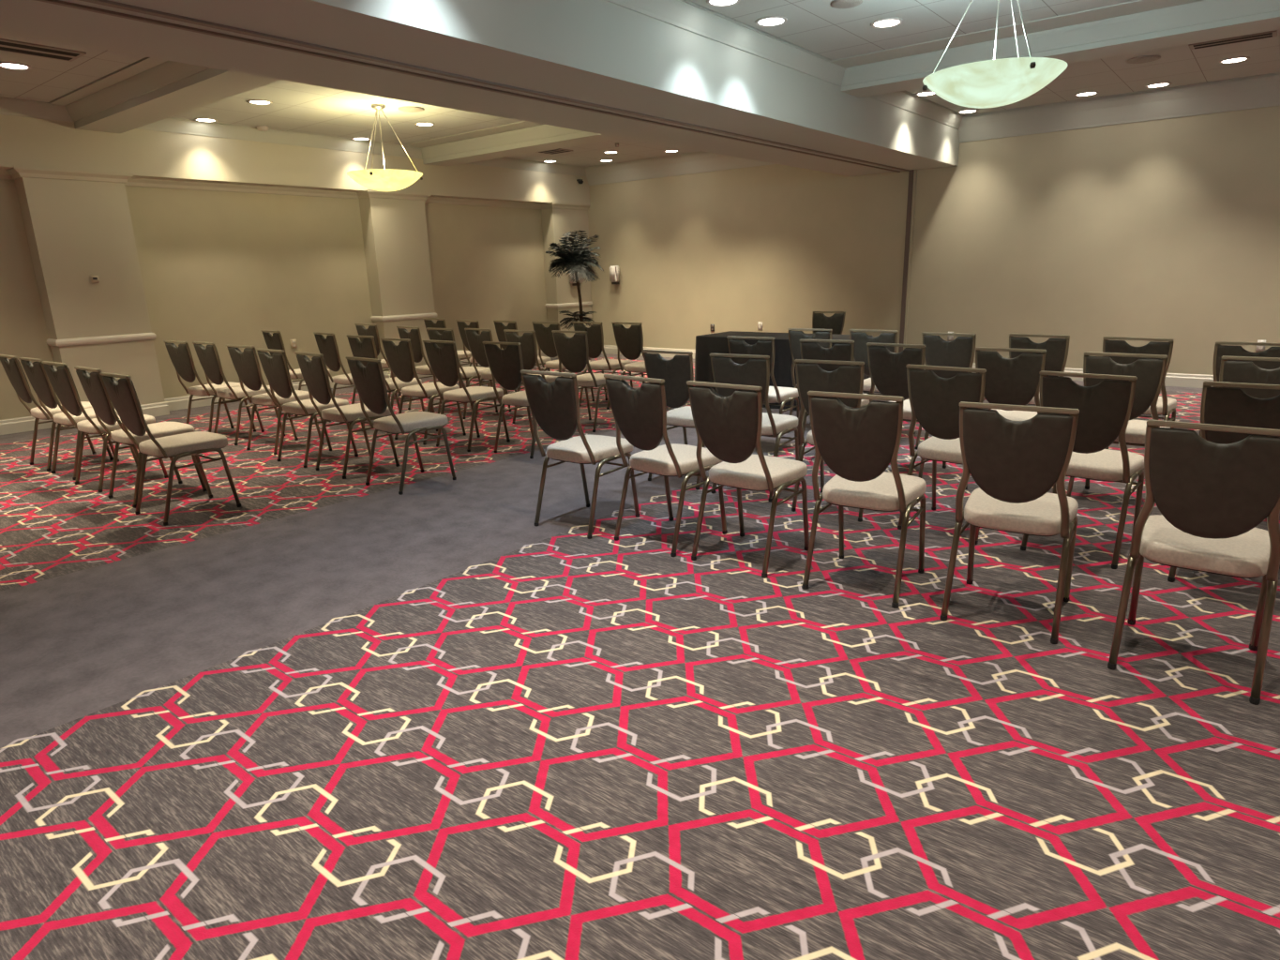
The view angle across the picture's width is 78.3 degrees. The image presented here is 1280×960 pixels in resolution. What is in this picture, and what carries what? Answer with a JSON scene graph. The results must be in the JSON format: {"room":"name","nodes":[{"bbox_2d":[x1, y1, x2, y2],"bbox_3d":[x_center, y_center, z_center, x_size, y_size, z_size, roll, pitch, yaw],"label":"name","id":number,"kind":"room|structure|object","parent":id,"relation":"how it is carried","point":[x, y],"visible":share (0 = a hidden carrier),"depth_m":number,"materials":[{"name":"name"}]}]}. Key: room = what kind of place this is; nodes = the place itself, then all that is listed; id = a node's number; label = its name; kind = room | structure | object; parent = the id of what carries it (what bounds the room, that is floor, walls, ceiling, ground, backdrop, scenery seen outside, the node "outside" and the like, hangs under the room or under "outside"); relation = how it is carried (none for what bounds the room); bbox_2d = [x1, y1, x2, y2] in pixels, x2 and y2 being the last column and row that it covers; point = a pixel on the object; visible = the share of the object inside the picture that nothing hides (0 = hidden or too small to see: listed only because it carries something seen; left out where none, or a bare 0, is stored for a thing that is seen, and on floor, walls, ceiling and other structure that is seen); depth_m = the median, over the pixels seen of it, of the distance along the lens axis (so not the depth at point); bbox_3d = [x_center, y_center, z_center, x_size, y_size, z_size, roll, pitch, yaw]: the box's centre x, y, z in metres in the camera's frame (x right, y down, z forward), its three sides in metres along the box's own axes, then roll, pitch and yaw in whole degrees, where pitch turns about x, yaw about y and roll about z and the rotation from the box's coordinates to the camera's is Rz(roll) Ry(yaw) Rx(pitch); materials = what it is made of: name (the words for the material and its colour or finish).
{"room":"event hall","nodes":[
{"label":"event hall","id":0,"kind":"room"},
{"bbox_2d":[0,179,547,420],"bbox_3d":[-5.795,-2.538,9.113,0.150,3.700,14.770,10,19,37],"label":"wall","id":1,"kind":"structure","parent":0,"point":[223,268],"depth_m":10.17,"materials":[{"name":"paint"}]},
{"bbox_2d":[14,177,165,405],"bbox_3d":[-5.990,-1.973,8.647,0.270,2.660,0.920,10,19,37],"label":"pilaster column","id":2,"kind":"structure","parent":1,"relation":"attached to","point":[76,231],"depth_m":8.47,"materials":[{"name":"beige paint"}]},
{"bbox_2d":[46,332,156,346],"bbox_3d":[-5.968,-1.568,8.747,0.298,0.075,0.976,10,19,37],"label":"chair rail","id":3,"kind":"object","parent":2,"relation":"attached to","point":[145,336],"visible":0.93,"depth_m":8.61,"materials":[{"name":"beige paint"}]},
{"bbox_2d":[0,349,557,435],"bbox_3d":[-5.577,-0.890,9.411,0.294,0.152,14.770,10,19,37],"label":"baseboard","id":4,"kind":"structure","parent":1,"relation":"attached to","point":[22,424],"depth_m":9.18,"materials":[{"name":"beige paint"}]},
{"bbox_2d":[0,165,590,210],"bbox_3d":[-5.624,-3.334,8.740,0.345,0.100,14.770,10,19,37],"label":"crown molding","id":5,"kind":"structure","parent":1,"relation":"attached to","point":[17,172],"depth_m":9.77,"materials":[{"name":"beige paint"}]},
{"bbox_2d":[359,197,436,372],"bbox_3d":[-3.525,-2.836,11.617,0.270,2.660,0.910,10,19,37],"label":"pilaster column","id":6,"kind":"structure","parent":1,"relation":"attached to","point":[395,233],"depth_m":11.38,"materials":[{"name":"beige paint"}]},
{"bbox_2d":[370,312,437,321],"bbox_3d":[-3.503,-2.431,11.716,0.298,0.075,0.966,10,19,37],"label":"chair rail","id":7,"kind":"object","parent":6,"relation":"attached to","point":[421,315],"visible":0.93,"depth_m":11.53,"materials":[{"name":"beige paint"}]},
{"bbox_2d":[541,208,592,337],"bbox_3d":[-1.300,-3.615,14.298,0.270,2.660,0.910,10,19,37],"label":"pilaster column","id":8,"kind":"structure","parent":1,"relation":"attached to","point":[556,222],"depth_m":14.01,"materials":[{"name":"beige paint"}]},
{"bbox_2d":[545,301,592,308],"bbox_3d":[-1.286,-3.206,14.387,0.298,0.075,0.938,10,19,37],"label":"chair rail","id":9,"kind":"object","parent":8,"relation":"attached to","point":[566,305],"visible":1,"depth_m":14.14,"materials":[{"name":"beige paint"}]},
{"bbox_2d":[0,353,1279,959],"bbox_3d":[-0.003,0.237,5.112,14.550,0.100,14.770,10,19,37],"label":"floor","id":10,"kind":"structure","parent":0,"point":[323,715],"depth_m":2.69,"materials":[{"name":"carpet"}]},
{"bbox_2d":[0,354,113,471],"bbox_3d":[-5.000,-0.617,6.765,0.458,0.960,0.571,10,19,36],"label":"banquet chair","id":11,"kind":"object","parent":10,"relation":"on","point":[12,367],"visible":0.75,"depth_m":6.57,"materials":[{"name":"beige fabric"}]},
{"bbox_2d":[18,357,137,480],"bbox_3d":[-4.564,-0.543,6.444,0.458,0.960,0.571,9,18,34],"label":"banquet chair","id":12,"kind":"object","parent":10,"relation":"on","point":[37,377],"visible":0.77,"depth_m":6.24,"materials":[{"name":"brown fabric"}]},
{"bbox_2d":[41,361,168,492],"bbox_3d":[-4.092,-0.452,6.056,0.458,0.960,0.571,9,18,35],"label":"banquet chair","id":13,"kind":"object","parent":10,"relation":"on","point":[62,382],"visible":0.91,"depth_m":5.86,"materials":[{"name":"brown fabric"}]},
{"bbox_2d":[74,365,207,508],"bbox_3d":[-3.546,-0.352,5.626,0.458,0.960,0.571,10,19,36],"label":"banquet chair","id":14,"kind":"object","parent":10,"relation":"on","point":[94,387],"visible":0.84,"depth_m":5.44,"materials":[{"name":"fabric"}]},
{"bbox_2d":[99,372,240,526],"bbox_3d":[-3.083,-0.253,5.209,0.458,0.960,0.571,10,19,36],"label":"banquet chair","id":15,"kind":"object","parent":10,"relation":"on","point":[122,393],"visible":1,"depth_m":5.05,"materials":[{"name":"brown fabric"}]},
{"bbox_2d":[163,340,255,432],"bbox_3d":[-4.274,-0.927,7.851,0.458,0.960,0.571,8,18,33],"label":"banquet chair","id":16,"kind":"object","parent":10,"relation":"on","point":[181,357],"visible":0.91,"depth_m":7.65,"materials":[{"name":"brown metal"}]},
{"bbox_2d":[192,341,285,445],"bbox_3d":[-3.858,-0.871,7.600,0.458,0.960,0.571,10,19,37],"label":"banquet chair","id":17,"kind":"object","parent":10,"relation":"on","point":[209,359],"visible":0.88,"depth_m":7.41,"materials":[{"name":"black fabric"}]},
{"bbox_2d":[225,344,323,455],"bbox_3d":[-3.292,-0.763,7.136,0.458,0.960,0.571,8,18,33],"label":"banquet chair","id":18,"kind":"object","parent":10,"relation":"on","point":[247,366],"visible":0.88,"depth_m":6.93,"materials":[{"name":"black fabric"}]},
{"bbox_2d":[261,330,330,416],"bbox_3d":[-3.872,-1.238,8.970,0.458,0.960,0.571,11,20,40],"label":"banquet chair","id":19,"kind":"object","parent":10,"relation":"on","point":[275,341],"visible":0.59,"depth_m":8.71,"materials":[{"name":"brown metal"}]},
{"bbox_2d":[256,348,358,467],"bbox_3d":[-2.789,-0.642,6.634,0.458,0.960,0.571,10,19,37],"label":"banquet chair","id":20,"kind":"object","parent":10,"relation":"on","point":[276,368],"visible":0.91,"depth_m":6.44,"materials":[{"name":"black fabric"}]},
{"bbox_2d":[294,351,399,479],"bbox_3d":[-2.311,-0.554,6.257,0.458,0.960,0.571,12,20,40],"label":"banquet chair","id":21,"kind":"object","parent":10,"relation":"on","point":[314,371],"visible":0.91,"depth_m":6.07,"materials":[{"name":"brown fabric"}]},
{"bbox_2d":[313,331,389,424],"bbox_3d":[-3.047,-1.102,8.377,0.458,0.960,0.571,12,20,40],"label":"banquet chair","id":22,"kind":"object","parent":10,"relation":"on","point":[328,347],"visible":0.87,"depth_m":8.14,"materials":[{"name":"brown metal"}]},
{"bbox_2d":[354,323,415,402],"bbox_3d":[-3.125,-1.477,9.788,0.458,0.960,0.571,9,19,36],"label":"banquet chair","id":23,"kind":"object","parent":10,"relation":"on","point":[372,330],"visible":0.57,"depth_m":9.49,"materials":[{"name":"brown metal"}]},
{"bbox_2d":[346,334,425,434],"bbox_3d":[-2.509,-0.981,7.871,0.458,0.960,0.571,10,19,36],"label":"banquet chair","id":24,"kind":"object","parent":10,"relation":"on","point":[366,349],"visible":0.61,"depth_m":7.63,"materials":[{"name":"beige fabric"}]},
{"bbox_2d":[345,356,456,495],"bbox_3d":[-1.736,-0.442,5.776,0.458,0.960,0.571,11,19,39],"label":"banquet chair","id":25,"kind":"object","parent":10,"relation":"on","point":[369,382],"visible":1,"depth_m":5.59,"materials":[{"name":"brown fabric"}]},
{"bbox_2d":[380,337,466,444],"bbox_3d":[-2.023,-0.868,7.399,0.458,0.960,0.571,10,19,36],"label":"banquet chair","id":26,"kind":"object","parent":10,"relation":"on","point":[399,357],"visible":0.94,"depth_m":7.20,"materials":[{"name":"black fabric"}]},
{"bbox_2d":[396,326,465,412],"bbox_3d":[-2.377,-1.290,9.014,0.458,0.960,0.571,11,20,40],"label":"banquet chair","id":27,"kind":"object","parent":10,"relation":"on","point":[414,335],"visible":0.62,"depth_m":8.74,"materials":[{"name":"brown metal"}]},
{"bbox_2d":[422,317,481,386],"bbox_3d":[-2.487,-1.685,10.500,0.458,0.960,0.571,10,19,36],"label":"banquet chair","id":28,"kind":"object","parent":10,"relation":"on","point":[429,323],"visible":0.41,"depth_m":10.26,"materials":[{"name":"fabric"}]},
{"bbox_2d":[426,327,497,419],"bbox_3d":[-1.933,-1.196,8.615,0.458,0.960,0.571,10,19,36],"label":"banquet chair","id":29,"kind":"object","parent":10,"relation":"on","point":[466,372],"visible":0.55,"depth_m":8.42,"materials":[{"name":"fabric"}]},
{"bbox_2d":[422,339,510,451],"bbox_3d":[-1.542,-0.788,7.049,0.458,0.960,0.571,10,19,36],"label":"banquet chair","id":30,"kind":"object","parent":10,"relation":"on","point":[444,361],"visible":0.98,"depth_m":6.86,"materials":[{"name":"black fabric"}]},
{"bbox_2d":[455,319,516,392],"bbox_3d":[-1.925,-1.550,9.935,0.458,0.960,0.571,11,20,39],"label":"banquet chair","id":31,"kind":"object","parent":10,"relation":"on","point":[461,324],"visible":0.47,"depth_m":9.72,"materials":[{"name":"brown metal"}]},
{"bbox_2d":[464,328,527,421],"bbox_3d":[-1.480,-1.149,8.393,0.458,0.960,0.571,11,19,39],"label":"banquet chair","id":32,"kind":"object","parent":10,"relation":"on","point":[475,343],"visible":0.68,"depth_m":8.17,"materials":[{"name":"brown metal"}]},
{"bbox_2d":[482,341,535,458],"bbox_3d":[-0.961,-0.722,6.744,0.458,0.960,0.571,9,18,35],"label":"banquet chair","id":33,"kind":"object","parent":10,"relation":"on","point":[505,366],"visible":0.85,"depth_m":6.51,"materials":[{"name":"black fabric"}]},
{"bbox_2d":[493,320,550,398],"bbox_3d":[-1.402,-1.472,9.591,0.458,0.960,0.571,12,20,41],"label":"banquet chair","id":34,"kind":"object","parent":10,"relation":"on","point":[500,327],"visible":0.42,"depth_m":9.37,"materials":[{"name":"brown metal"}]},
{"bbox_2d":[503,329,568,423],"bbox_3d":[-1.007,-1.063,8.022,0.458,0.960,0.571,10,19,36],"label":"banquet chair","id":35,"kind":"object","parent":10,"relation":"on","point":[528,342],"visible":0.6,"depth_m":7.72,"materials":[{"name":"brown metal"}]},
{"bbox_2d":[531,321,594,401],"bbox_3d":[-0.883,-1.375,9.175,0.458,0.960,0.571,10,19,36],"label":"banquet chair","id":36,"kind":"object","parent":10,"relation":"on","point":[544,337],"visible":0.65,"depth_m":8.95,"materials":[{"name":"brown metal"}]},
{"bbox_2d":[545,230,603,360],"bbox_3d":[-1.088,-3.101,13.317,1.002,2.164,1.004,10,19,37],"label":"potted palm","id":37,"kind":"object","parent":10,"relation":"on","point":[574,259],"visible":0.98,"depth_m":13.02,"materials":[{"name":"green plant"}]},
{"bbox_2d":[520,369,640,539],"bbox_3d":[-0.342,-0.204,4.743,0.458,0.960,0.571,10,19,36],"label":"banquet chair","id":38,"kind":"object","parent":10,"relation":"on","point":[554,406],"visible":0.97,"depth_m":4.55,"materials":[{"name":"brown fabric"}]},
{"bbox_2d":[551,330,618,432],"bbox_3d":[-0.504,-1.004,7.753,0.458,0.960,0.571,9,18,34],"label":"banquet chair","id":39,"kind":"object","parent":10,"relation":"on","point":[573,353],"visible":0.87,"depth_m":7.51,"materials":[{"name":"brown metal"}]},
{"bbox_2d":[572,321,632,409],"bbox_3d":[-0.403,-1.335,8.976,0.458,0.960,0.571,10,19,36],"label":"banquet chair","id":40,"kind":"object","parent":10,"relation":"on","point":[594,336],"visible":0.8,"depth_m":8.74,"materials":[{"name":"fabric"}]},
{"bbox_2d":[611,321,647,383],"bbox_3d":[0.044,-1.272,8.696,0.458,0.960,0.571,11,20,40],"label":"banquet chair","id":41,"kind":"object","parent":10,"relation":"on","point":[629,341],"visible":0.76,"depth_m":8.46,"materials":[{"name":"brown metal"}]},
{"bbox_2d":[603,374,727,557],"bbox_3d":[0.160,-0.131,4.419,0.458,0.960,0.571,12,20,41],"label":"banquet chair","id":42,"kind":"object","parent":10,"relation":"on","point":[640,414],"visible":0.97,"depth_m":4.23,"materials":[{"name":"brown fabric"}]},
{"bbox_2d":[642,349,705,490],"bbox_3d":[0.364,-0.476,5.688,0.458,0.960,0.571,10,19,38],"label":"banquet chair","id":43,"kind":"object","parent":10,"relation":"on","point":[676,371],"visible":0.66,"depth_m":5.43,"materials":[{"name":"brown fabric"}]},
{"bbox_2d":[686,380,809,578],"bbox_3d":[0.579,-0.057,4.099,0.458,0.960,0.571,10,19,38],"label":"banquet chair","id":44,"kind":"object","parent":10,"relation":"on","point":[730,428],"visible":1,"depth_m":3.90,"materials":[{"name":"brown fabric"}]},
{"bbox_2d":[709,353,799,502],"bbox_3d":[0.795,-0.398,5.353,0.458,0.960,0.571,8,18,33],"label":"banquet chair","id":45,"kind":"object","parent":10,"relation":"on","point":[755,372],"visible":0.69,"depth_m":5.09,"materials":[{"name":"brown fabric"}]},
{"bbox_2d":[726,335,799,455],"bbox_3d":[1.049,-0.735,6.586,0.458,0.960,0.571,9,18,35],"label":"banquet chair","id":46,"kind":"object","parent":10,"relation":"on","point":[776,394],"visible":0.59,"depth_m":6.33,"materials":[{"name":"black fabric"}]},
{"bbox_2d":[787,328,832,433],"bbox_3d":[1.665,-0.924,7.230,0.458,0.960,0.571,10,19,36],"label":"banquet chair","id":47,"kind":"object","parent":10,"relation":"on","point":[794,337],"visible":0.35,"depth_m":6.98,"materials":[{"name":"brown metal"}]},
{"bbox_2d":[812,311,845,334],"bbox_3d":[2.107,-1.488,9.292,0.458,0.960,0.571,9,19,36],"label":"banquet chair","id":48,"kind":"object","parent":10,"relation":"on","point":[820,321],"visible":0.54,"depth_m":9.36,"materials":[{"name":"black fabric"}]},
{"bbox_2d":[798,339,869,456],"bbox_3d":[1.548,-0.639,6.175,0.458,0.960,0.571,9,18,33],"label":"banquet chair","id":49,"kind":"object","parent":10,"relation":"on","point":[810,350],"visible":0.41,"depth_m":5.87,"materials":[{"name":"black fabric"}]},
{"bbox_2d":[791,359,885,522],"bbox_3d":[1.258,-0.292,4.910,0.458,0.960,0.571,8,18,33],"label":"banquet chair","id":50,"kind":"object","parent":10,"relation":"on","point":[809,377],"visible":0.6,"depth_m":4.62,"materials":[{"name":"brown fabric"}]},
{"bbox_2d":[801,391,926,608],"bbox_3d":[1.081,0.033,3.714,0.458,0.960,0.571,8,18,33],"label":"banquet chair","id":51,"kind":"object","parent":10,"relation":"on","point":[858,444],"visible":1,"depth_m":3.50,"materials":[{"name":"brown fabric"}]},
{"bbox_2d":[849,329,914,434],"bbox_3d":[2.136,-0.855,6.921,0.458,0.960,0.571,10,19,38],"label":"banquet chair","id":52,"kind":"object","parent":10,"relation":"on","point":[860,338],"visible":0.45,"depth_m":6.68,"materials":[{"name":"brown metal"}]},
{"bbox_2d":[866,342,946,478],"bbox_3d":[1.947,-0.530,5.727,0.458,0.960,0.571,11,20,40],"label":"banquet chair","id":53,"kind":"object","parent":10,"relation":"on","point":[888,372],"visible":0.65,"depth_m":5.49,"materials":[{"name":"black fabric"}]},
{"bbox_2d":[897,364,986,544],"bbox_3d":[1.808,-0.192,4.480,0.458,0.960,0.571,12,20,40],"label":"banquet chair","id":54,"kind":"object","parent":10,"relation":"on","point":[934,399],"visible":0.77,"depth_m":4.27,"materials":[{"name":"brown fabric"}]},
{"bbox_2d":[914,331,991,449],"bbox_3d":[2.589,-0.733,6.421,0.458,0.960,0.571,12,20,41],"label":"banquet chair","id":55,"kind":"object","parent":10,"relation":"on","point":[957,353],"visible":0.52,"depth_m":6.15,"materials":[{"name":"black fabric"}]},
{"bbox_2d":[965,346,1046,489],"bbox_3d":[2.504,-0.420,5.260,0.458,0.960,0.571,10,19,38],"label":"banquet chair","id":56,"kind":"object","parent":10,"relation":"on","point":[1016,381],"visible":0.6,"depth_m":4.99,"materials":[{"name":"brown fabric"}]},
{"bbox_2d":[939,401,1079,644],"bbox_3d":[1.602,0.117,3.344,0.458,0.960,0.571,8,18,33],"label":"banquet chair","id":57,"kind":"object","parent":10,"relation":"on","point":[1014,465],"visible":1,"depth_m":3.12,"materials":[{"name":"brown fabric"}]},
{"bbox_2d":[1008,333,1069,406],"bbox_3d":[3.130,-0.664,6.106,0.458,0.960,0.571,12,20,41],"label":"banquet chair","id":58,"kind":"object","parent":10,"relation":"on","point":[1057,349],"visible":0.4,"depth_m":5.78,"materials":[{"name":"brown metal"}]},
{"bbox_2d":[1020,370,1144,569],"bbox_3d":[2.340,-0.103,4.091,0.458,0.960,0.571,12,20,41],"label":"banquet chair","id":59,"kind":"object","parent":10,"relation":"on","point":[1105,408],"visible":0.8,"depth_m":3.85,"materials":[{"name":"brown fabric"}]},
{"bbox_2d":[1066,351,1167,496],"bbox_3d":[2.975,-0.321,4.840,0.458,0.960,0.571,11,20,40],"label":"banquet chair","id":60,"kind":"object","parent":10,"relation":"on","point":[1150,373],"visible":0.59,"depth_m":4.55,"materials":[{"name":"brown fabric"}]},
{"bbox_2d":[1102,336,1176,449],"bbox_3d":[3.597,-0.566,5.691,0.458,0.960,0.571,12,20,41],"label":"banquet chair","id":61,"kind":"object","parent":10,"relation":"on","point":[1166,405],"visible":0.47,"depth_m":5.43,"materials":[{"name":"black fabric"}]},
{"bbox_2d":[1107,419,1279,705],"bbox_3d":[2.071,0.227,2.885,0.458,0.960,0.571,10,19,36],"label":"banquet chair","id":62,"kind":"object","parent":10,"relation":"on","point":[1211,498],"visible":1,"depth_m":2.68,"materials":[{"name":"brown fabric"}]},
{"bbox_2d":[1167,380,1279,582],"bbox_3d":[2.820,-0.002,3.663,0.458,0.960,0.571,10,19,36],"label":"banquet chair","id":63,"kind":"object","parent":10,"relation":"on","point":[1226,406],"visible":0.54,"depth_m":3.41,"materials":[{"name":"brown fabric"}]},
{"bbox_2d":[1198,341,1279,436],"bbox_3d":[4.012,-0.452,5.222,0.458,0.960,0.571,10,19,36],"label":"banquet chair","id":64,"kind":"object","parent":10,"relation":"on","point":[1227,349],"visible":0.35,"depth_m":4.94,"materials":[{"name":"brown metal"}]},
{"bbox_2d":[1219,355,1279,398],"bbox_3d":[3.521,-0.245,4.502,0.458,0.960,0.571,10,19,36],"label":"banquet chair","id":65,"kind":"object","parent":10,"relation":"on","point":[1230,371],"visible":0.41,"depth_m":4.24,"materials":[{"name":"brown metal"}]},
{"bbox_3d":[1.581,-1.235,8.822,1.780,0.742,0.700,10,19,37],"label":"folding table","id":66,"kind":"object","parent":10,"relation":"on","visible":0},
{"bbox_2d":[694,331,873,409],"bbox_3d":[1.580,-1.245,8.820,1.884,0.738,0.806,10,19,37],"label":"tablecloth","id":67,"kind":"object","parent":66,"relation":"on","point":[717,342],"visible":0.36,"depth_m":8.78,"materials":[{"name":"black fabric"}]},
{"bbox_2d":[0,0,1279,167],"bbox_3d":[-0.091,-2.988,4.248,14.550,0.060,14.770,10,19,37],"label":"ceiling","id":68,"kind":"structure","parent":0,"point":[818,27],"depth_m":7.25,"materials":[{"name":"paint"}]},
{"bbox_2d":[0,61,31,70],"bbox_3d":[-5.170,-3.417,6.495,0.240,0.010,0.240,10,19,37],"label":"recessed light","id":69,"kind":"object","parent":68,"relation":"in","point":[5,65],"visible":1,"depth_m":6.49,"materials":[{"name":"silver metal"}]},
{"bbox_2d":[0,38,86,61],"bbox_3d":[-4.671,-3.312,6.058,0.340,0.014,0.600,10,19,37],"label":"ceiling vent","id":70,"kind":"object","parent":68,"relation":"in","point":[6,45],"visible":1,"depth_m":6.07,"materials":[{"name":"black metal"}]},
{"bbox_2d":[0,60,210,121],"bbox_3d":[-6.040,-2.665,4.013,4.970,0.145,6.860,10,19,37],"label":"crown molding","id":71,"kind":"structure","parent":68,"relation":"attached to","point":[168,72],"depth_m":7.40,"materials":[{"name":"grey paint"}]},
{"bbox_2d":[74,67,280,133],"bbox_3d":[-3.773,-3.433,6.756,4.982,0.220,0.420,10,19,37],"label":"beam","id":72,"kind":"structure","parent":68,"relation":"attached to","point":[210,85],"depth_m":7.00,"materials":[{"name":"grey paint"}]},
{"bbox_2d":[0,114,589,204],"bbox_3d":[-5.639,-3.674,8.654,0.330,0.637,14.770,10,19,37],"label":"soffit beam","id":73,"kind":"structure","parent":68,"relation":"attached to","point":[145,154],"depth_m":9.46,"materials":[{"name":"beige paint"}]},
{"bbox_2d":[136,118,581,159],"bbox_3d":[-2.418,-3.933,8.376,4.970,0.145,3.920,10,19,37],"label":"crown molding","id":74,"kind":"structure","parent":68,"relation":"attached to","point":[167,125],"depth_m":9.99,"materials":[{"name":"grey paint"}]},
{"bbox_2d":[346,104,422,191],"bbox_3d":[-2.776,-3.572,8.485,0.796,0.859,0.796,10,19,37],"label":"pendant lamp","id":75,"kind":"object","parent":68,"relation":"hanging from","point":[384,179],"visible":1,"depth_m":8.35,"materials":[{"name":"yellow"}]},
{"bbox_2d":[0,0,959,176],"bbox_3d":[-1.049,-2.885,5.074,1.479,0.615,14.770,10,19,37],"label":"beam","id":76,"kind":"structure","parent":68,"relation":"attached to","point":[604,52],"depth_m":4.99,"materials":[{"name":"grey paint"}]},
{"bbox_2d":[35,0,900,172],"bbox_3d":[-1.072,-2.590,5.178,0.030,0.016,14.770,10,19,37],"label":"track","id":77,"kind":"object","parent":76,"relation":"attached to","point":[55,2],"visible":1,"depth_m":4.56,"materials":[{"name":"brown metal"}]},
{"bbox_2d":[79,0,909,171],"bbox_3d":[-0.965,-2.570,5.095,0.045,0.016,14.770,10,19,37],"label":"track","id":78,"kind":"object","parent":76,"relation":"attached to","point":[107,3],"visible":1,"depth_m":4.57,"materials":[{"name":"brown metal"}]},
{"bbox_2d":[422,131,622,165],"bbox_3d":[-1.068,-4.380,10.015,4.982,0.220,0.420,10,19,37],"label":"beam","id":79,"kind":"structure","parent":68,"relation":"attached to","point":[583,137],"depth_m":10.30,"materials":[{"name":"grey paint"}]},
{"bbox_2d":[706,0,740,6],"bbox_3d":[0.571,-3.277,5.379,0.240,0.010,0.240,10,19,37],"label":"recessed light","id":80,"kind":"object","parent":68,"relation":"in","point":[714,3],"visible":1,"depth_m":5.41,"materials":[{"name":"white glass"}]},
{"bbox_2d":[754,15,787,27],"bbox_3d":[0.980,-3.418,5.864,0.240,0.010,0.240,10,19,37],"label":"recessed light","id":81,"kind":"object","parent":68,"relation":"in","point":[770,21],"visible":1,"depth_m":5.85,"materials":[{"name":"silver metal"}]},
{"bbox_2d":[830,0,862,8],"bbox_3d":[1.443,-3.329,5.492,0.220,0.018,0.220,10,19,37],"label":"ceiling speaker","id":82,"kind":"object","parent":68,"relation":"attached to","point":[837,4],"visible":1,"depth_m":5.48},
{"bbox_2d":[870,17,903,28],"bbox_3d":[1.876,-3.474,5.983,0.240,0.010,0.240,10,19,37],"label":"recessed light","id":83,"kind":"object","parent":68,"relation":"in","point":[887,22],"visible":1,"depth_m":5.97,"materials":[{"name":"silver metal"}]},
{"bbox_2d":[604,0,1279,86],"bbox_3d":[3.716,-2.825,3.605,7.771,0.145,3.920,10,19,37],"label":"crown molding","id":84,"kind":"structure","parent":68,"relation":"attached to","point":[678,13],"depth_m":6.13,"materials":[{"name":"grey paint"}]},
{"bbox_2d":[922,0,1067,108],"bbox_3d":[2.122,-2.690,4.681,0.796,0.857,0.796,10,19,37],"label":"pendant lamp","id":85,"kind":"object","parent":68,"relation":"hanging from","point":[994,82],"visible":1,"depth_m":4.56,"materials":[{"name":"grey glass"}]},
{"bbox_2d":[840,10,1279,97],"bbox_3d":[5.068,-3.283,5.240,7.773,0.197,0.420,10,19,37],"label":"beam","id":86,"kind":"structure","parent":68,"relation":"attached to","point":[1267,22],"depth_m":6.12,"materials":[{"name":"grey paint"}]},
{"bbox_2d":[1125,55,1160,63],"bbox_3d":[4.672,-3.903,7.306,0.280,0.018,0.280,10,19,37],"label":"ceiling speaker","id":87,"kind":"object","parent":68,"relation":"attached to","point":[1146,58],"visible":1,"depth_m":7.26},
{"bbox_2d":[1189,30,1277,49],"bbox_3d":[5.066,-3.760,6.728,0.600,0.014,0.200,10,19,37],"label":"ceiling vent","id":88,"kind":"object","parent":68,"relation":"in","point":[1271,34],"visible":0.98,"depth_m":6.70,"materials":[{"name":"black metal"}]},
{"bbox_2d":[869,90,963,129],"bbox_3d":[6.181,-3.688,6.575,7.771,0.145,3.150,10,19,37],"label":"crown molding","id":89,"kind":"structure","parent":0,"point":[900,99],"depth_m":8.93,"materials":[{"name":"grey paint"}]},
{"bbox_2d":[587,105,1279,375],"bbox_3d":[4.599,-3.128,10.248,14.850,3.700,0.150,10,19,37],"label":"wall","id":90,"kind":"structure","parent":0,"point":[1169,228],"depth_m":10.16,"materials":[{"name":"paint"}]},
{"bbox_2d":[465,157,586,176],"bbox_3d":[0.047,-4.795,11.346,4.970,0.145,3.150,10,19,37],"label":"crown molding","id":91,"kind":"structure","parent":90,"relation":"attached to","point":[502,162],"depth_m":12.94,"materials":[{"name":"grey paint"}]},
{"bbox_2d":[609,265,619,284],"bbox_3d":[-0.453,-3.675,14.097,0.170,0.325,0.130,10,19,37],"label":"wall speaker","id":92,"kind":"object","parent":90,"relation":"attached to","point":[614,270],"visible":1,"depth_m":14.04,"materials":[{"name":"white plastic"}]},
{"bbox_2d":[601,345,695,359],"bbox_3d":[1.411,-2.067,13.088,5.875,0.152,0.024,10,19,37],"label":"baseboard","id":93,"kind":"structure","parent":90,"relation":"attached to","point":[612,350],"depth_m":13.90,"materials":[{"name":"beige paint"}]},
{"bbox_2d":[585,151,774,185],"bbox_3d":[0.979,-5.048,12.486,4.970,0.296,0.165,10,19,37],"label":"cove","id":94,"kind":"object","parent":90,"relation":"attached to","point":[698,162],"visible":0.66,"depth_m":12.91,"materials":[{"name":"grey paint"}]},
{"bbox_2d":[898,169,917,352],"bbox_3d":[3.712,-2.872,10.940,0.095,2.695,0.030,10,19,37],"label":"door frame","id":95,"kind":"structure","parent":90,"relation":"attached to","point":[911,173],"depth_m":10.88,"materials":[{"name":"brown paint"}]},
{"bbox_2d":[924,363,1213,388],"bbox_3d":[7.018,-1.054,8.727,8.335,0.152,0.024,10,19,37],"label":"baseboard","id":96,"kind":"structure","parent":90,"relation":"attached to","point":[1182,380],"depth_m":9.23,"materials":[{"name":"beige paint"}]},
{"bbox_2d":[958,73,1279,142],"bbox_3d":[7.114,-3.940,7.716,7.771,0.296,0.165,10,19,37],"label":"cove","id":97,"kind":"object","parent":90,"relation":"attached to","point":[1259,91],"visible":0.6,"depth_m":8.93,"materials":[{"name":"grey paint"}]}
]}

